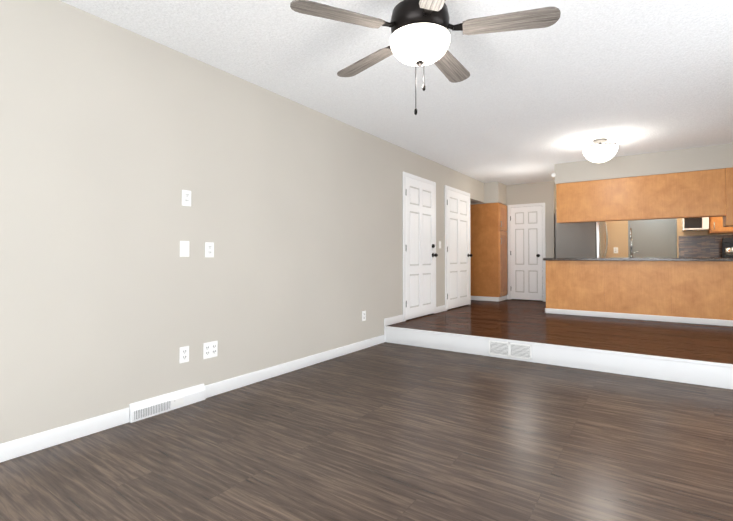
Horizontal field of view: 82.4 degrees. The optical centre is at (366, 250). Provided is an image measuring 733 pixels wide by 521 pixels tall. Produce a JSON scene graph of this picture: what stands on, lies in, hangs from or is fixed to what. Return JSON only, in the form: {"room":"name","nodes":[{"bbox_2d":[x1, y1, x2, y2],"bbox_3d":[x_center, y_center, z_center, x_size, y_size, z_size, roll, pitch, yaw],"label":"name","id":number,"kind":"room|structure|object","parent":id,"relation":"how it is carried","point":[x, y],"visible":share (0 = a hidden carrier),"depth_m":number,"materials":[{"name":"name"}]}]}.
{"room":"living room","nodes":[
{"label":"living room","id":0,"kind":"room"},
{"bbox_2d":[0,0,483,443],"bbox_3d":[-0.563,-0.097,4.364,0.120,2.710,10.270,-1,-1,35],"label":"wall","id":1,"kind":"structure","parent":0,"point":[115,140],"depth_m":2.98,"materials":[{"name":"beige paint"}]},
{"bbox_2d":[129,383,205,422],"bbox_3d":[-1.398,1.078,2.990,0.050,0.118,0.554,-1,-1,35],"label":"air vent","id":2,"kind":"object","parent":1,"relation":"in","point":[150,407],"visible":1,"depth_m":2.96,"materials":[{"name":"white metal"}]},
{"bbox_2d":[179,346,188,362],"bbox_3d":[-1.349,0.768,3.101,0.009,0.118,0.075,-1,-1,35],"label":"electrical outlet","id":3,"kind":"object","parent":1,"relation":"attached to","point":[184,355],"visible":1,"depth_m":3.10,"materials":[{"name":"white plastic"}]},
{"bbox_2d":[180,241,188,256],"bbox_3d":[-1.351,-0.016,3.111,0.008,0.118,0.075,-1,-1,35],"label":"switch plate","id":4,"kind":"object","parent":1,"relation":"attached to","point":[184,248],"visible":1,"depth_m":3.11,"materials":[{"name":"white plastic"}]},
{"bbox_2d":[182,190,190,205],"bbox_3d":[-1.344,-0.395,3.127,0.009,0.118,0.075,-1,-1,35],"label":"electrical outlet","id":5,"kind":"object","parent":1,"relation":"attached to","point":[186,197],"visible":1,"depth_m":3.12,"materials":[{"name":"white plastic"}]},
{"bbox_2d":[205,242,213,256],"bbox_3d":[-1.231,-0.009,3.284,0.009,0.118,0.075,-1,-1,35],"label":"electrical outlet","id":6,"kind":"object","parent":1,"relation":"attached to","point":[209,249],"visible":1,"depth_m":3.28,"materials":[{"name":"white plastic"}]},
{"bbox_2d":[203,341,217,358],"bbox_3d":[-1.223,0.776,3.284,0.009,0.125,0.125,-1,-1,35],"label":"outlet low double","id":7,"kind":"object","parent":1,"relation":"attached to","point":[210,349],"visible":1,"depth_m":3.28,"materials":[{"name":"white plastic"}]},
{"bbox_2d":[0,305,444,462],"bbox_3d":[-1.032,0.994,3.552,0.014,0.303,8.188,-1,-1,35],"label":"baseboard","id":8,"kind":"structure","parent":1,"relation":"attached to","point":[13,449],"depth_m":2.74,"materials":[{"name":"white wood"}]},
{"bbox_2d":[362,311,365,320],"bbox_3d":[-0.029,0.777,5.007,0.009,0.118,0.075,-1,-1,35],"label":"electrical outlet","id":9,"kind":"object","parent":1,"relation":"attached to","point":[363,315],"visible":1,"depth_m":5.00,"materials":[{"name":"white plastic"}]},
{"bbox_2d":[403,171,437,321],"bbox_3d":[0.837,-0.058,6.181,0.108,2.075,1.032,-1,-1,35],"label":"closet door","id":10,"kind":"structure","parent":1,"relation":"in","point":[420,254],"depth_m":6.15,"materials":[{"name":"white wood"}]},
{"bbox_2d":[445,185,472,310],"bbox_3d":[1.661,-0.045,7.370,0.108,2.085,1.125,-1,-1,35],"label":"entry door","id":11,"kind":"structure","parent":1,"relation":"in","point":[458,255],"depth_m":7.35,"materials":[{"name":"white wood"}]},
{"bbox_2d":[384,326,732,389],"bbox_3d":[2.083,1.051,4.109,4.500,0.206,0.026,-1,-1,35],"label":"trim","id":12,"kind":"structure","parent":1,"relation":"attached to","point":[710,374],"depth_m":4.04,"materials":[{"name":"white wood"}]},
{"bbox_2d":[489,340,531,359],"bbox_3d":[1.531,1.056,4.481,0.450,0.150,0.006,-1,-1,35],"label":"floor vent","id":13,"kind":"object","parent":12,"relation":"in","point":[517,350],"visible":1,"depth_m":4.47,"materials":[{"name":"grey metal"}]},
{"bbox_2d":[0,342,732,520],"bbox_3d":[-0.283,1.170,1.833,6.040,0.100,6.460,-1,-1,35],"label":"floor","id":14,"kind":"structure","parent":0,"point":[385,431],"depth_m":2.34,"materials":[{"name":"laminate"}]},
{"bbox_2d":[60,0,732,184],"bbox_3d":[1.385,-1.504,4.282,6.040,0.100,12.320,-1,-1,35],"label":"ceiling","id":15,"kind":"structure","parent":0,"point":[627,77],"depth_m":3.44,"materials":[{"name":"white paint"}]},
{"bbox_2d":[290,0,560,114],"bbox_3d":[0.307,-1.105,2.298,1.338,0.753,1.298,-1,-1,35],"label":"ceiling fan","id":16,"kind":"object","parent":15,"relation":"hanging from","point":[420,36],"visible":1,"depth_m":2.14,"materials":[{"name":"brown metal"}]},
{"bbox_2d":[582,138,617,162],"bbox_3d":[3.022,-1.284,5.412,0.410,0.302,0.418,-1,-1,35],"label":"ceiling light","id":17,"kind":"object","parent":15,"relation":"hanging from","point":[598,152],"visible":1,"depth_m":5.30,"materials":[{"name":"white glass"}]},
{"bbox_2d":[470,182,506,204],"bbox_3d":[2.546,-1.179,8.808,0.630,0.415,0.550,-1,-1,35],"label":"wall","id":18,"kind":"structure","parent":0,"point":[494,192],"depth_m":8.51,"materials":[{"name":"beige paint"}]},
{"bbox_2d":[506,181,555,294],"bbox_3d":[3.228,-0.181,8.960,1.560,2.405,0.500,-1,-1,35],"label":"wall","id":19,"kind":"structure","parent":0,"point":[538,192],"depth_m":8.45,"materials":[{"name":"beige paint"}]},
{"bbox_2d":[508,203,545,301],"bbox_3d":[3.259,0.023,8.563,0.740,1.985,0.108,-1,-1,35],"label":"back door","id":20,"kind":"structure","parent":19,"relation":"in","point":[526,255],"depth_m":8.58,"materials":[{"name":"white wood"}]},
{"bbox_2d":[388,299,732,363],"bbox_3d":[3.224,1.143,6.898,6.040,0.305,5.860,-1,-1,35],"label":"floor","id":21,"kind":"structure","parent":0,"point":[524,320],"depth_m":5.07,"materials":[{"name":"laminate"}]},
{"bbox_2d":[470,203,506,301],"bbox_3d":[2.564,0.026,8.770,0.672,1.985,0.554,-1,-1,35],"label":"pantry cabinet","id":22,"kind":"object","parent":21,"relation":"on","point":[488,234],"visible":0.96,"depth_m":8.55,"materials":[{"name":"brown wood"}]},
{"bbox_2d":[555,209,607,257],"bbox_3d":[4.128,0.114,7.966,0.816,1.785,0.900,-1,-1,35],"label":"refrigerator","id":23,"kind":"object","parent":21,"relation":"on","point":[581,240],"visible":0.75,"depth_m":7.64,"materials":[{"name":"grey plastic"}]},
{"bbox_2d":[543,228,732,325],"bbox_3d":[4.281,0.312,6.063,3.091,1.332,0.750,-1,-1,35],"label":"kitchen island","id":24,"kind":"object","parent":21,"relation":"on","point":[691,290],"depth_m":5.91,"materials":[{"name":"brown wood"}]},
{"bbox_2d":[554,143,732,184],"bbox_3d":[4.393,-1.266,6.136,2.970,0.320,0.360,-1,-1,35],"label":"wall","id":25,"kind":"structure","parent":0,"point":[696,159],"depth_m":6.10,"materials":[{"name":"beige paint"}]},
{"bbox_2d":[556,168,723,222],"bbox_3d":[4.058,-0.789,6.361,2.106,0.622,0.351,-1,-1,35],"label":"upper cabinet","id":26,"kind":"object","parent":25,"relation":"attached to","point":[699,194],"depth_m":6.14,"materials":[{"name":"brown wood"}]},
{"bbox_2d":[723,167,732,226],"bbox_3d":[5.262,-0.726,5.514,0.836,0.773,0.370,-1,-1,35],"label":"upper cabinet","id":27,"kind":"object","parent":25,"relation":"attached to","point":[728,172],"depth_m":5.59,"materials":[{"name":"brown wood"}]},
{"bbox_2d":[605,218,732,257],"bbox_3d":[5.393,-0.198,7.836,3.520,2.405,0.120,-1,-1,35],"label":"wall","id":28,"kind":"structure","parent":0,"point":[656,238],"depth_m":7.84,"materials":[{"name":"beige paint"}]},
{"bbox_2d":[682,217,710,230],"bbox_3d":[5.729,-0.516,7.298,0.350,0.316,0.384,-1,-1,35],"label":"microwave","id":29,"kind":"object","parent":28,"relation":"attached to","point":[703,223],"depth_m":7.14,"materials":[{"name":"white metal"}]},
{"bbox_2d":[679,257,732,257],"bbox_3d":[5.990,0.136,6.958,1.296,0.041,0.630,-1,-1,35],"label":"countertop","id":30,"kind":"structure","parent":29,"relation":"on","point":[679,257],"depth_m":7.35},
{"bbox_2d":[707,217,732,232],"bbox_3d":[6.041,-0.696,7.106,0.365,0.790,0.350,-1,-1,35],"label":"upper cabinet","id":31,"kind":"object","parent":28,"relation":"attached to","point":[716,222],"depth_m":7.00,"materials":[{"name":"brown wood"}]}
]}

